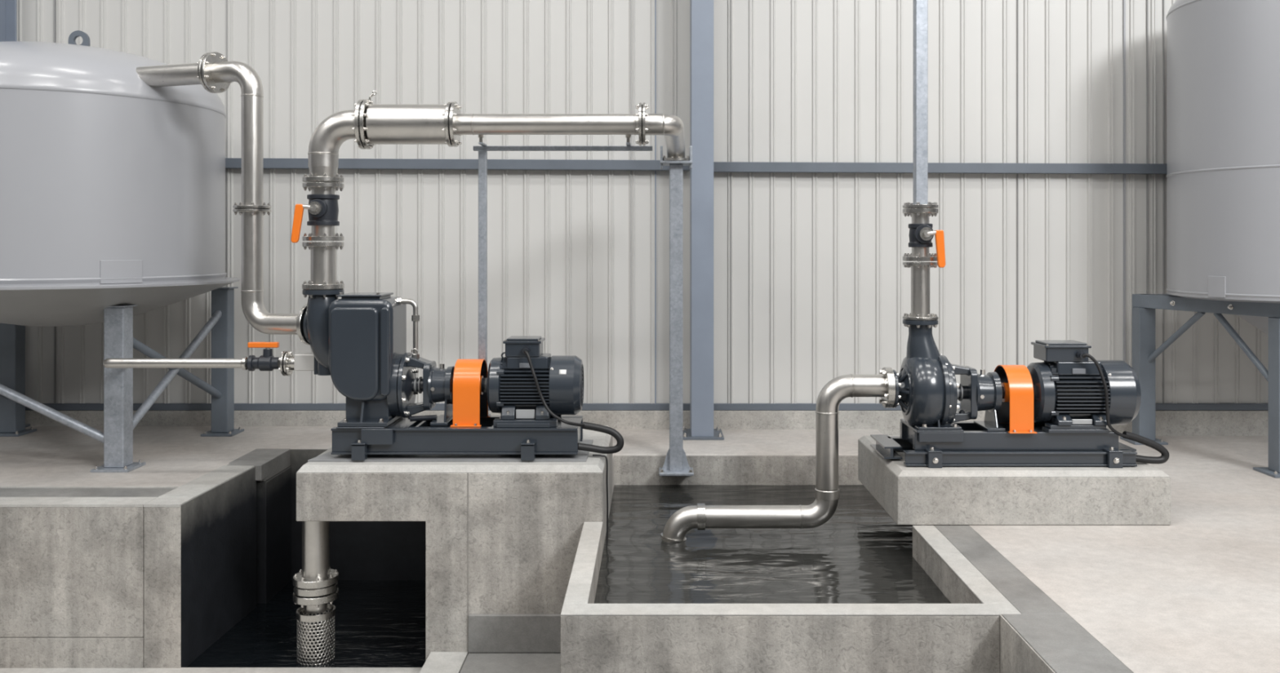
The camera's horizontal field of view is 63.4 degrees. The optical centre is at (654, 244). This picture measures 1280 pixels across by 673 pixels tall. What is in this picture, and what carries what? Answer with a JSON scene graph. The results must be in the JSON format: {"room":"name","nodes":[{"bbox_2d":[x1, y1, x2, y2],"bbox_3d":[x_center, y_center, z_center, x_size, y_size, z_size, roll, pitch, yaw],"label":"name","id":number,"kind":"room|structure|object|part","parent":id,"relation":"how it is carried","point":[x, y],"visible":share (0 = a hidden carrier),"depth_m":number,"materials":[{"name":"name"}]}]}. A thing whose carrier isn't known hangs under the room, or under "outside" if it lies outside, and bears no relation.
{"room":"water treatment plant","nodes":[
{"label":"water treatment plant","id":0,"kind":"room"},
{"bbox_2d":[0,487,176,497],"bbox_3d":[-6.558,2.007,7.150,6.885,0.585,0.300,0,0,0],"label":"floor","id":1,"kind":"structure","parent":0,"point":[4,491],"depth_m":7.17,"materials":[{"name":"concrete"}]},
{"bbox_2d":[0,506,181,667],"bbox_3d":[-6.558,2.312,6.900,6.885,1.176,0.200,0,0,0],"label":"wall","id":2,"kind":"structure","parent":0,"point":[72,578],"depth_m":6.80,"materials":[{"name":"concrete"}]},
{"bbox_2d":[0,486,193,506],"bbox_3d":[-6.558,1.853,7.055,6.885,0.293,0.510,0,0,0],"label":"trim","id":3,"kind":"structure","parent":2,"relation":"attached to","point":[4,501],"depth_m":6.87,"materials":[{"name":"concrete"}]},
{"bbox_2d":[0,666,422,672],"bbox_3d":[-5.729,2.940,1.907,8.543,0.320,9.815,0,0,0],"label":"sill","id":4,"kind":"structure","parent":2,"relation":"attached to","point":[182,669],"depth_m":6.77,"materials":[{"name":"concrete"}]},
{"bbox_2d":[181,466,257,666],"bbox_3d":[-3.288,2.408,7.455,0.423,1.385,1.290,0,0,0],"label":"wall","id":5,"kind":"structure","parent":0,"point":[219,524],"depth_m":7.34,"materials":[{"name":"grey concrete"}]},
{"bbox_2d":[158,465,253,497],"bbox_3d":[-3.223,1.778,7.500,0.245,0.145,1.007,0,0,2],"label":"trim","id":6,"kind":"structure","parent":5,"relation":"attached to","point":[195,487],"depth_m":7.43,"materials":[{"name":"concrete"}]},
{"bbox_2d":[226,448,290,480],"bbox_3d":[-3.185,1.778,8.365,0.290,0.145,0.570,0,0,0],"label":"trim","id":7,"kind":"structure","parent":5,"relation":"attached to","point":[278,460],"depth_m":8.38,"materials":[{"name":"concrete"}]},
{"bbox_2d":[257,466,291,603],"bbox_3d":[-3.085,2.476,8.369,0.110,1.248,0.582,0,0,0],"label":"wall","id":8,"kind":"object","parent":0,"point":[273,494],"visible":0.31,"depth_m":8.24,"materials":[{"name":"grey concrete"}]},
{"bbox_2d":[186,579,425,666],"bbox_3d":[-2.295,2.800,7.732,1.610,0.008,1.835,0,0,0],"label":"water","id":9,"kind":"object","parent":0,"point":[379,623],"visible":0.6,"depth_m":7.49,"materials":[{"name":"black liquid"}]},
{"bbox_2d":[289,448,425,580],"bbox_3d":[-2.200,2.405,8.670,1.800,1.389,0.060,0,0,0],"label":"wall","id":10,"kind":"structure","parent":0,"point":[359,549],"depth_m":8.64,"materials":[{"name":"grey concrete"}]},
{"bbox_2d":[0,426,883,493],"bbox_3d":[-3.950,1.879,8.550,12.100,0.341,2.500,0,0,0],"label":"floor","id":11,"kind":"structure","parent":0,"point":[47,455],"depth_m":8.75,"materials":[{"name":"concrete"}]},
{"bbox_2d":[0,30,244,472],"bbox_3d":[-4.800,-0.006,8.380,2.686,3.428,2.686,0,0,0],"label":"storage tank","id":12,"kind":"object","parent":11,"relation":"on","point":[113,183],"visible":0.96,"depth_m":7.64,"materials":[{"name":"metal"}]},
{"bbox_3d":[-5.800,1.065,9.350,0.152,1.249,0.152,0,0,0],"label":"leg","id":13,"kind":"part","parent":12,"relation":"part of","materials":[{"name":"grey paint"}]},
{"bbox_3d":[-5.800,1.699,9.350,0.280,0.020,0.280,0,0,0],"label":"foot plate","id":14,"kind":"part","parent":12,"relation":"part of","materials":[{"name":"grey paint"}]},
{"bbox_3d":[-4.090,1.082,7.900,0.152,1.214,0.152,0,0,0],"label":"leg","id":15,"kind":"part","parent":12,"relation":"part of","materials":[{"name":"metal"}]},
{"bbox_3d":[-4.090,1.699,7.900,0.280,0.020,0.280,0,0,0],"label":"foot plate","id":16,"kind":"part","parent":12,"relation":"part of","materials":[{"name":"metal"}]},
{"bbox_3d":[-3.893,0.200,7.563,0.027,0.170,0.291,0,0,42],"label":"access plate","id":17,"kind":"part","parent":12,"relation":"part of","materials":[{"name":"paint"}]},
{"bbox_3d":[-4.090,0.469,7.900,0.200,0.012,0.200,0,0,0],"label":"cap plate","id":18,"kind":"part","parent":12,"relation":"part of","materials":[{"name":"metal"}]},
{"bbox_2d":[102,355,248,369],"bbox_3d":[-3.519,0.863,7.366,1.310,0.152,0.476,0,0,25],"label":"drain line","id":19,"kind":"object","parent":12,"relation":"attached to","point":[108,362],"visible":0.94,"depth_m":7.25,"materials":[{"name":"silver metal"}]},
{"bbox_2d":[247,341,279,370],"bbox_3d":[-2.746,0.788,7.280,0.218,0.206,0.112,0,0,0],"label":"valve","id":20,"kind":"object","parent":19,"relation":"attached to","point":[266,362],"visible":0.96,"depth_m":7.25,"materials":[{"name":"grey paint"}]},
{"bbox_3d":[-2.749,0.706,7.280,0.211,0.039,0.044,0,0,0],"label":"handle","id":21,"kind":"part","parent":20,"relation":"part of","materials":[{"name":"orange paint"}]},
{"bbox_3d":[-3.900,1.699,9.350,0.280,0.020,0.280,0,0,0],"label":"foot plate","id":22,"kind":"part","parent":12,"relation":"part of","materials":[{"name":"grey paint"}]},
{"bbox_2d":[135,52,310,345],"bbox_3d":[-3.238,-0.347,7.590,1.806,2.112,0.298,0,0,20],"label":"pipe","id":23,"kind":"object","parent":12,"relation":"attached to","point":[213,70],"visible":0.94,"depth_m":7.43,"materials":[{"name":"silver metal"}]},
{"bbox_3d":[-3.900,1.044,9.350,0.152,1.289,0.152,0,0,0],"label":"leg","id":24,"kind":"part","parent":12,"relation":"part of","materials":[{"name":"grey paint"}]},
{"bbox_3d":[-3.900,0.394,9.350,0.200,0.012,0.200,0,0,0],"label":"cap plate","id":25,"kind":"part","parent":12,"relation":"part of","materials":[{"name":"grey paint"}]},
{"bbox_2d":[658,146,693,475],"bbox_3d":[0.175,0.560,8.500,0.280,2.720,0.260,0,0,0],"label":"support post","id":26,"kind":"object","parent":11,"relation":"on","point":[676,463],"visible":1,"depth_m":8.45,"materials":[{"name":"metal"}]},
{"bbox_2d":[302,90,689,182],"bbox_3d":[-0.815,-0.747,7.369,3.072,0.634,1.320,0,0,-28],"label":"pipe","id":27,"kind":"object","parent":26,"relation":"on","point":[370,124],"visible":0.94,"depth_m":7.10,"materials":[{"name":"metal"}]},
{"bbox_3d":[0.175,0.598,8.505,0.110,2.505,0.110,0,0,0],"label":"post","id":28,"kind":"part","parent":26,"relation":"part of","materials":[{"name":"metal"}]},
{"bbox_3d":[0.175,-0.665,8.500,0.260,0.020,0.260,0,0,0],"label":"head plate","id":29,"kind":"part","parent":26,"relation":"part of","materials":[{"name":"metal"}]},
{"bbox_3d":[0.175,1.859,8.480,0.280,0.022,0.220,0,0,0],"label":"foot plate","id":30,"kind":"part","parent":26,"relation":"part of","materials":[{"name":"metal"}]},
{"bbox_2d":[419,651,467,672],"bbox_3d":[-1.335,2.872,1.865,0.244,0.456,9.730,0,0,0],"label":"curb","id":31,"kind":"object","parent":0,"point":[436,661],"depth_m":6.55,"materials":[{"name":"concrete"}]},
{"bbox_2d":[459,652,560,672],"bbox_3d":[0.237,2.873,1.865,2.891,0.453,9.730,0,0,0],"label":"floor","id":32,"kind":"structure","parent":0,"point":[475,662],"depth_m":6.56,"materials":[{"name":"concrete"}]},
{"bbox_2d":[468,613,560,652],"bbox_3d":[-0.834,2.522,6.723,0.748,0.244,0.035,0,0,0],"label":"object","id":33,"kind":"structure","parent":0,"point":[487,633],"depth_m":6.71,"materials":[{"name":"concrete"}]},
{"bbox_2d":[587,527,602,603],"bbox_3d":[-0.398,2.456,5.965,0.120,1.288,1.530,0,0,0],"label":"wall","id":34,"kind":"structure","parent":0,"point":[598,559],"depth_m":5.99,"materials":[{"name":"concrete"}]},
{"bbox_2d":[17,0,1268,403],"bbox_3d":[0.000,-2.017,9.831,20.000,7.167,0.098,0,0,0],"label":"wall","id":35,"kind":"structure","parent":0,"point":[821,284],"depth_m":9.80,"materials":[{"name":"white metal"}]},
{"bbox_2d":[0,0,30,426],"bbox_3d":[-6.060,-1.946,9.545,0.380,7.309,0.390,0,0,0],"label":"trim","id":36,"kind":"structure","parent":35,"relation":"attached to","point":[8,8],"depth_m":9.66,"materials":[{"name":"grey paint"}]},
{"bbox_2d":[53,0,56,403],"bbox_3d":[-5.668,-2.050,9.790,0.010,7.100,0.024,0,0,0],"label":"trim","id":37,"kind":"structure","parent":35,"relation":"attached to","point":[55,1],"depth_m":9.78,"materials":[{"name":"metal"}]},
{"bbox_2d":[226,0,227,286],"bbox_3d":[-4.038,-2.050,9.790,0.008,7.100,0.024,0,0,0],"label":"trim","id":38,"kind":"structure","parent":35,"relation":"attached to","point":[227,0],"depth_m":9.78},
{"bbox_2d":[225,157,689,170],"bbox_3d":[-4.835,-0.765,9.742,10.330,0.145,0.085,0,0,0],"label":"trim","id":39,"kind":"structure","parent":35,"relation":"attached to","point":[230,162],"depth_m":9.70,"materials":[{"name":"blue paint"}]},
{"bbox_2d":[25,409,1268,435],"bbox_3d":[0.000,1.784,9.900,20.000,0.433,0.300,0,0,0],"label":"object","id":40,"kind":"structure","parent":35,"relation":"attached to","point":[1167,422],"depth_m":9.75,"materials":[{"name":"concrete"}]},
{"bbox_2d":[25,403,1268,409],"bbox_3d":[0.000,1.534,9.787,20.000,0.063,0.045,0,0,0],"label":"trim","id":41,"kind":"structure","parent":35,"relation":"attached to","point":[55,406],"depth_m":9.77,"materials":[{"name":"blue paint"}]},
{"bbox_2d":[654,0,656,403],"bbox_3d":[0.007,-2.050,9.790,0.012,7.100,0.024,0,0,0],"label":"trim","id":42,"kind":"structure","parent":35,"relation":"attached to","point":[655,0],"depth_m":9.78,"materials":[{"name":"grey paint"}]},
{"bbox_2d":[683,0,724,439],"bbox_3d":[0.427,-1.930,9.435,0.380,7.340,0.450,0,0,0],"label":"column","id":43,"kind":"structure","parent":35,"relation":"attached to","point":[701,11],"depth_m":9.26,"materials":[{"name":"grey metal"}]},
{"bbox_3d":[0.427,1.729,9.435,0.380,0.022,0.450,0,0,0],"label":"plate","id":44,"kind":"part","parent":43,"relation":"part of","materials":[{"name":"blue paint"}]},
{"bbox_2d":[730,0,731,403],"bbox_3d":[0.721,-2.050,9.790,0.006,7.100,0.024,0,0,0],"label":"trim","id":45,"kind":"structure","parent":35,"relation":"attached to","point":[731,0],"depth_m":9.78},
{"bbox_2d":[713,161,1166,174],"bbox_3d":[5.265,-0.705,9.742,9.470,0.135,0.085,0,0,0],"label":"trim","id":46,"kind":"structure","parent":35,"relation":"attached to","point":[718,166],"depth_m":9.70,"materials":[{"name":"blue paint"}]},
{"bbox_2d":[1017,0,1017,364],"bbox_3d":[3.429,-2.050,9.790,0.006,7.100,0.024,0,0,0],"label":"trim","id":47,"kind":"structure","parent":35,"relation":"attached to","point":[1017,0],"depth_m":9.78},
{"bbox_2d":[1123,0,1125,361],"bbox_3d":[4.437,-2.050,9.790,0.016,7.100,0.024,0,0,0],"label":"trim","id":48,"kind":"structure","parent":35,"relation":"attached to","point":[1124,1],"depth_m":9.78,"materials":[{"name":"paint"}]},
{"bbox_2d":[1146,0,1148,293],"bbox_3d":[4.654,-2.050,9.790,0.009,7.100,0.024,0,0,0],"label":"trim","id":49,"kind":"structure","parent":35,"relation":"attached to","point":[1147,1],"depth_m":9.78,"materials":[{"name":"metal"}]},
{"bbox_2d":[1162,0,1164,403],"bbox_3d":[4.808,-2.050,9.790,0.006,7.100,0.024,0,0,0],"label":"trim","id":50,"kind":"structure","parent":35,"relation":"attached to","point":[1162,0],"depth_m":9.78,"materials":[{"name":"metal"}]},
{"bbox_2d":[613,455,862,484],"bbox_3d":[0.881,2.428,8.598,2.437,1.345,0.015,0,0,0],"label":"wall","id":51,"kind":"structure","parent":0,"point":[628,469],"depth_m":8.59,"materials":[{"name":"concrete"}]},
{"bbox_2d":[594,484,951,603],"bbox_3d":[0.881,1.995,6.895,2.437,0.009,3.390,0,0,0],"label":"pool water","id":52,"kind":"object","parent":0,"point":[860,554],"visible":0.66,"depth_m":6.61,"materials":[{"name":"grey liquid"}]},
{"bbox_2d":[560,615,999,672],"bbox_3d":[0.612,2.456,5.125,2.143,1.288,0.150,0,0,0],"label":"wall","id":53,"kind":"structure","parent":0,"point":[588,643],"depth_m":5.05,"materials":[{"name":"concrete"}]},
{"bbox_2d":[560,521,1021,615],"bbox_3d":[0.665,1.806,5.890,2.250,0.012,1.680,0,0,0],"label":"trim","id":54,"kind":"structure","parent":53,"relation":"on","point":[578,590],"depth_m":5.16,"materials":[{"name":"concrete"}]},
{"bbox_2d":[912,527,1055,672],"bbox_3d":[1.721,2.453,1.820,0.138,1.294,9.640,0,0,0],"label":"wall","id":55,"kind":"structure","parent":0,"point":[953,588],"depth_m":5.37,"materials":[{"name":"concrete"}]},
{"bbox_2d":[934,524,1133,672],"bbox_3d":[1.852,2.450,1.820,0.324,1.300,9.640,0,0,0],"label":"trim","id":56,"kind":"structure","parent":55,"relation":"attached to","point":[1065,646],"depth_m":4.98,"materials":[{"name":"concrete"}]},
{"bbox_2d":[968,435,1279,672],"bbox_3d":[6.007,1.950,3.400,7.986,0.300,12.800,0,0,0],"label":"floor","id":57,"kind":"structure","parent":0,"point":[1199,592],"depth_m":5.79,"materials":[{"name":"concrete"}]},
{"bbox_2d":[857,435,1170,524],"bbox_3d":[2.432,1.627,7.282,1.753,0.343,1.295,0,0,0],"label":"concrete plinth","id":58,"kind":"object","parent":57,"relation":"on","point":[1140,494],"visible":0.77,"depth_m":6.63,"materials":[{"name":"grey concrete"}]},
{"bbox_2d":[870,418,1137,467],"bbox_3d":[2.365,1.322,7.058,1.650,0.266,0.684,0,0,0],"label":"base frame","id":59,"kind":"object","parent":58,"relation":"on","point":[1053,444],"visible":0.84,"depth_m":6.83,"materials":[{"name":"grey paint"}]},
{"bbox_3d":[2.395,1.403,7.293,1.510,0.090,0.075,0,0,0],"label":"rail","id":60,"kind":"part","parent":59,"relation":"part of","materials":[{"name":"grey metal"}]},
{"bbox_2d":[893,319,1005,431],"bbox_3d":[1.985,0.875,7.000,0.770,0.731,0.512,0,0,0],"label":"pump","id":61,"kind":"object","parent":59,"relation":"on","point":[927,390],"visible":0.98,"depth_m":6.88,"materials":[{"name":"grey paint"}]},
{"bbox_2d":[660,367,895,542],"bbox_3d":[0.804,1.532,7.000,1.588,1.402,0.272,0,0,0],"label":"pipe","id":62,"kind":"object","parent":61,"relation":"attached to","point":[700,516],"visible":0.98,"depth_m":6.93,"materials":[{"name":"silver metal"}]},
{"bbox_2d":[902,262,938,320],"bbox_3d":[1.795,0.316,7.000,0.236,0.391,0.236,0,0,0],"label":"riser pipe","id":63,"kind":"object","parent":61,"relation":"on","point":[920,271],"visible":0.98,"depth_m":6.94,"materials":[{"name":"metal"}]},
{"bbox_2d":[902,208,945,267],"bbox_3d":[1.802,-0.042,6.987,0.250,0.395,0.263,0,0,0],"label":"valve","id":64,"kind":"object","parent":63,"relation":"on","point":[921,234],"visible":1,"depth_m":6.91,"materials":[{"name":"metal"}]},
{"bbox_2d":[902,0,938,208],"bbox_3d":[1.795,-2.922,7.000,0.236,5.355,0.236,0,0,0],"label":"pipe","id":65,"kind":"object","parent":64,"relation":"on","point":[920,7],"visible":0.98,"depth_m":6.96,"materials":[{"name":"metal"}]},
{"bbox_3d":[1.832,-0.071,6.873,0.094,0.046,0.030,0,0,0],"label":"stem","id":66,"kind":"part","parent":64,"relation":"part of","materials":[{"name":"silver metal"}]},
{"bbox_3d":[1.893,0.030,6.871,0.068,0.250,0.032,0,0,0],"label":"handle","id":67,"kind":"part","parent":64,"relation":"part of","materials":[{"name":"orange paint"}]},
{"bbox_3d":[2.064,0.848,7.000,0.171,0.087,0.164,0,0,0],"label":"bracket arm","id":68,"kind":"part","parent":61,"relation":"part of","materials":[{"name":"grey paint"}]},
{"bbox_3d":[2.064,1.152,7.000,0.171,0.087,0.164,0,0,0],"label":"bracket arm","id":69,"kind":"part","parent":61,"relation":"part of","materials":[{"name":"grey paint"}]},
{"bbox_3d":[2.123,1.000,7.000,0.045,0.338,0.251,0,0,0],"label":"bracket frame","id":70,"kind":"part","parent":61,"relation":"part of","materials":[{"name":"grey paint"}]},
{"bbox_3d":[2.388,1.298,7.220,1.345,0.117,0.060,0,0,0],"label":"rail","id":71,"kind":"part","parent":59,"relation":"part of","materials":[{"name":"grey metal"}]},
{"bbox_2d":[994,364,1036,433],"bbox_3d":[2.406,1.027,7.000,0.198,0.424,0.430,0,0,0],"label":"guard","id":72,"kind":"object","parent":59,"relation":"on","point":[1016,409],"visible":0.83,"depth_m":6.82,"materials":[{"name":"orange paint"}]},
{"bbox_3d":[2.388,1.298,6.860,1.345,0.117,0.060,0,0,0],"label":"rail","id":73,"kind":"part","parent":59,"relation":"part of","materials":[{"name":"grey metal"}]},
{"bbox_3d":[2.395,1.403,6.798,1.510,0.090,0.075,0,0,0],"label":"rail","id":74,"kind":"part","parent":59,"relation":"part of","materials":[{"name":"grey metal"}]},
{"bbox_3d":[2.765,1.247,7.040,0.530,0.008,0.300,0,0,0],"label":"deck plate","id":75,"kind":"part","parent":59,"relation":"part of","materials":[{"name":"grey paint"}]},
{"bbox_2d":[1026,339,1141,425],"bbox_3d":[2.836,0.936,7.000,0.742,0.560,0.433,0,0,0],"label":"motor","id":76,"kind":"object","parent":59,"relation":"on","point":[1068,389],"visible":0.94,"depth_m":6.84,"materials":[{"name":"grey paint"}]},
{"bbox_3d":[2.743,0.673,7.000,0.309,0.032,0.264,0,0,0],"label":"lid","id":77,"kind":"part","parent":76,"relation":"part of","materials":[{"name":"grey paint"}]},
{"bbox_3d":[2.815,1.168,6.826,0.134,0.034,0.013,0,0,0],"label":"foot plate","id":78,"kind":"part","parent":76,"relation":"part of","materials":[{"name":"silver metal"}]},
{"bbox_2d":[1082,353,1128,438],"bbox_3d":[2.970,0.999,6.796,0.309,0.562,0.088,0,0,0],"label":"power cable","id":79,"kind":"object","parent":76,"relation":"attached to","point":[1106,393],"visible":1,"depth_m":6.77,"materials":[{"name":"black rubber"}]},
{"bbox_2d":[1122,431,1169,463],"bbox_3d":[3.249,1.343,6.854,0.312,0.222,0.076,0,0,0],"label":"conduit","id":80,"kind":"object","parent":59,"relation":"attached to","point":[1165,455],"visible":0.86,"depth_m":6.84,"materials":[{"name":"black rubber"}]},
{"bbox_2d":[1120,0,1279,477],"bbox_3d":[5.405,-0.230,8.700,2.190,4.060,2.072,0,0,0],"label":"storage tank","id":81,"kind":"object","parent":57,"relation":"on","point":[1223,56],"visible":0.95,"depth_m":8.29,"materials":[{"name":"metal"}]},
{"bbox_3d":[4.460,1.177,9.450,0.150,1.205,0.150,0,0,0],"label":"leg","id":82,"kind":"part","parent":81,"relation":"part of","materials":[{"name":"grey paint"}]},
{"bbox_3d":[4.460,1.790,9.450,0.300,0.020,0.300,0,0,0],"label":"foot plate","id":83,"kind":"part","parent":81,"relation":"part of","materials":[{"name":"grey paint"}]},
{"bbox_3d":[4.504,0.340,8.297,0.022,0.170,0.153,0,0,-23],"label":"access plate","id":84,"kind":"part","parent":81,"relation":"part of","materials":[{"name":"paint"}]},
{"bbox_3d":[4.930,1.790,8.130,0.300,0.020,0.300,0,0,0],"label":"foot plate","id":85,"kind":"part","parent":81,"relation":"part of","materials":[{"name":"grey paint"}]},
{"bbox_3d":[4.930,1.177,8.130,0.150,1.205,0.150,0,0,0],"label":"leg","id":86,"kind":"part","parent":81,"relation":"part of","materials":[{"name":"grey paint"}]},
{"bbox_3d":[-0.500,3.175,6.950,5.200,0.150,3.500,0,0,0],"label":"floor","id":87,"kind":"structure","parent":0,"visible":0},
{"bbox_2d":[293,520,338,666],"bbox_3d":[-2.290,2.330,7.000,0.295,1.065,0.295,0,0,-19],"label":"pipe","id":88,"kind":"object","parent":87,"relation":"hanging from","point":[315,584],"visible":0.95,"depth_m":6.92,"materials":[{"name":"silver metal"}]},
{"bbox_2d":[297,608,334,666],"bbox_3d":[-2.290,2.682,7.000,0.244,0.361,0.244,0,0,0],"label":"strainer","id":89,"kind":"object","parent":88,"relation":"on","point":[300,620],"depth_m":6.91,"materials":[{"name":"silver metal"}]},
{"bbox_2d":[296,425,612,660],"bbox_3d":[-1.335,2.270,7.504,1.995,1.660,1.552,0,0,0],"label":"concrete plinth","id":90,"kind":"object","parent":87,"relation":"on","point":[502,537],"visible":0.63,"depth_m":6.73,"materials":[{"name":"grey concrete"}]},
{"bbox_2d":[307,439,593,461],"bbox_3d":[-1.375,1.434,7.220,1.850,0.012,0.720,0,0,0],"label":"plate","id":91,"kind":"object","parent":90,"relation":"on","point":[582,455],"visible":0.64,"depth_m":6.93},
{"bbox_2d":[330,413,582,460],"bbox_3d":[-1.337,1.305,7.170,1.643,0.246,0.660,0,0,0],"label":"base frame","id":92,"kind":"object","parent":91,"relation":"on","point":[526,437],"visible":0.91,"depth_m":6.92,"materials":[{"name":"grey paint"}]},
{"bbox_2d":[302,288,454,426],"bbox_3d":[-1.878,0.769,7.160,1.107,0.915,0.520,0,0,0],"label":"pump","id":93,"kind":"object","parent":92,"relation":"on","point":[358,340],"visible":0.98,"depth_m":6.99,"materials":[{"name":"grey paint"}]},
{"bbox_2d":[278,350,314,375],"bbox_3d":[-2.496,0.835,7.280,0.249,0.176,0.176,0,0,0],"label":"coupling","id":94,"kind":"object","parent":93,"relation":"attached to","point":[289,362],"visible":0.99,"depth_m":7.22,"materials":[{"name":"metal"}]},
{"bbox_2d":[302,241,344,289],"bbox_3d":[-2.294,0.148,7.170,0.280,0.327,0.280,0,0,0],"label":"riser pipe","id":95,"kind":"object","parent":93,"relation":"on","point":[323,254],"visible":1,"depth_m":7.09,"materials":[{"name":"metal"}]},
{"bbox_2d":[290,182,344,242],"bbox_3d":[-2.306,-0.216,7.145,0.300,0.411,0.326,0,0,0],"label":"valve","id":96,"kind":"object","parent":95,"relation":"on","point":[322,207],"visible":1,"depth_m":7.08,"materials":[{"name":"metal"}]},
{"bbox_3d":[-2.414,-0.141,6.998,0.084,0.261,0.032,0,0,0],"label":"handle","id":97,"kind":"part","parent":96,"relation":"part of","materials":[{"name":"orange paint"}]},
{"bbox_3d":[-2.331,-0.246,7.002,0.094,0.046,0.036,0,0,0],"label":"stem","id":98,"kind":"part","parent":96,"relation":"part of","materials":[{"name":"silver metal"}]},
{"bbox_3d":[-2.011,0.733,6.942,0.322,0.626,0.055,0,0,0],"label":"panel","id":99,"kind":"part","parent":93,"relation":"part of","materials":[{"name":"grey paint"}]},
{"bbox_3d":[-1.995,0.365,7.150,0.300,0.050,0.340,0,0,0],"label":"lid","id":100,"kind":"part","parent":93,"relation":"part of","materials":[{"name":"grey paint"}]},
{"bbox_3d":[-1.982,0.714,7.175,0.435,0.688,0.450,0,0,0],"label":"casing","id":101,"kind":"part","parent":93,"relation":"part of","materials":[{"name":"grey paint"}]},
{"bbox_2d":[394,297,419,358],"bbox_3d":[-1.714,0.596,7.165,0.173,0.448,0.061,0,0,0],"label":"pipe","id":102,"kind":"object","parent":93,"relation":"attached to","point":[399,301],"depth_m":7.15,"materials":[{"name":"metal"}]},
{"bbox_3d":[-1.617,1.127,7.170,0.174,0.101,0.155,0,0,0],"label":"bracket arm","id":103,"kind":"part","parent":93,"relation":"part of","materials":[{"name":"grey paint"}]},
{"bbox_3d":[-1.617,0.821,7.170,0.174,0.101,0.155,0,0,0],"label":"bracket arm","id":104,"kind":"part","parent":93,"relation":"part of","materials":[{"name":"grey paint"}]},
{"bbox_3d":[-1.558,0.974,7.170,0.045,0.320,0.238,0,0,0],"label":"bracket frame","id":105,"kind":"part","parent":93,"relation":"part of","materials":[{"name":"grey paint"}]},
{"bbox_3d":[-1.898,1.234,7.165,0.480,0.010,0.390,0,0,0],"label":"deck plate","id":106,"kind":"part","parent":92,"relation":"part of","materials":[{"name":"grey paint"}]},
{"bbox_3d":[-1.337,1.313,6.935,1.643,0.173,0.070,0,0,0],"label":"rail","id":107,"kind":"part","parent":92,"relation":"part of","materials":[{"name":"grey metal"}]},
{"bbox_2d":[450,359,490,426],"bbox_3d":[-1.282,1.010,7.170,0.222,0.434,0.420,0,0,0],"label":"guard","id":108,"kind":"object","parent":92,"relation":"on","point":[470,403],"visible":0.96,"depth_m":6.99,"materials":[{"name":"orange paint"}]},
{"bbox_3d":[-1.337,1.313,7.395,1.643,0.173,0.070,0,0,0],"label":"rail","id":109,"kind":"part","parent":92,"relation":"part of","materials":[{"name":"grey metal"}]},
{"bbox_2d":[484,335,583,419],"bbox_3d":[-0.856,0.912,7.170,0.713,0.539,0.408,0,0,0],"label":"motor","id":110,"kind":"object","parent":92,"relation":"on","point":[509,384],"visible":0.9,"depth_m":7.02,"materials":[{"name":"grey paint"}]},
{"bbox_3d":[-0.902,0.659,7.170,0.259,0.032,0.264,0,0,0],"label":"lid","id":111,"kind":"part","parent":110,"relation":"part of","materials":[{"name":"grey paint"}]},
{"bbox_3d":[-0.875,1.147,7.006,0.128,0.061,0.012,0,0,0],"label":"foot plate","id":112,"kind":"part","parent":110,"relation":"part of","materials":[{"name":"silver metal"}]},
{"bbox_2d":[524,350,584,426],"bbox_3d":[-0.672,0.974,6.958,0.422,0.522,0.138,0,0,0],"label":"power cable","id":113,"kind":"object","parent":110,"relation":"attached to","point":[526,352],"visible":1,"depth_m":6.94,"materials":[{"name":"black rubber"}]},
{"bbox_2d":[580,364,583,405],"bbox_3d":[-0.501,0.974,7.170,0.004,0.285,0.285,0,0,0],"label":"motor fan cover","id":114,"kind":"object","parent":110,"relation":"attached to","point":[581,365],"depth_m":7.12,"materials":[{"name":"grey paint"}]},
{"bbox_3d":[-0.807,1.234,7.165,0.585,0.010,0.390,0,0,0],"label":"deck plate","id":115,"kind":"part","parent":92,"relation":"part of","materials":[{"name":"grey paint"}]},
{"bbox_2d":[473,134,652,415],"bbox_3d":[-0.654,0.218,7.327,1.277,2.016,0.225,0,0,0],"label":"support frame","id":116,"kind":"object","parent":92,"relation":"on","point":[482,150],"visible":0.77,"depth_m":7.36,"materials":[{"name":"metal"}]},
{"bbox_3d":[-1.227,0.275,7.390,0.056,1.890,0.056,0,0,0],"label":"post","id":117,"kind":"part","parent":116,"relation":"part of","materials":[{"name":"metal"}]},
{"bbox_3d":[-1.214,-0.706,7.312,0.028,0.010,0.195,0,0,0],"label":"arm","id":118,"kind":"part","parent":116,"relation":"part of","materials":[{"name":"metal"}]},
{"bbox_3d":[-0.654,-0.684,7.390,1.277,0.034,0.044,0,0,0],"label":"rail","id":119,"kind":"part","parent":116,"relation":"part of","materials":[{"name":"metal"}]},
{"bbox_2d":[577,421,623,453],"bbox_3d":[-0.368,1.310,7.001,0.319,0.218,0.089,0,0,0],"label":"conduit","id":120,"kind":"object","parent":92,"relation":"attached to","point":[584,446],"visible":0.99,"depth_m":7.00,"materials":[{"name":"black rubber"}]},
{"bbox_2d":[592,453,608,541],"bbox_3d":[-0.361,1.739,6.989,0.118,0.643,0.046,0,0,27],"label":"power cable","id":121,"kind":"object","parent":90,"relation":"hanging from","point":[593,455],"visible":0.95,"depth_m":6.97,"materials":[{"name":"black rubber"}]}
]}

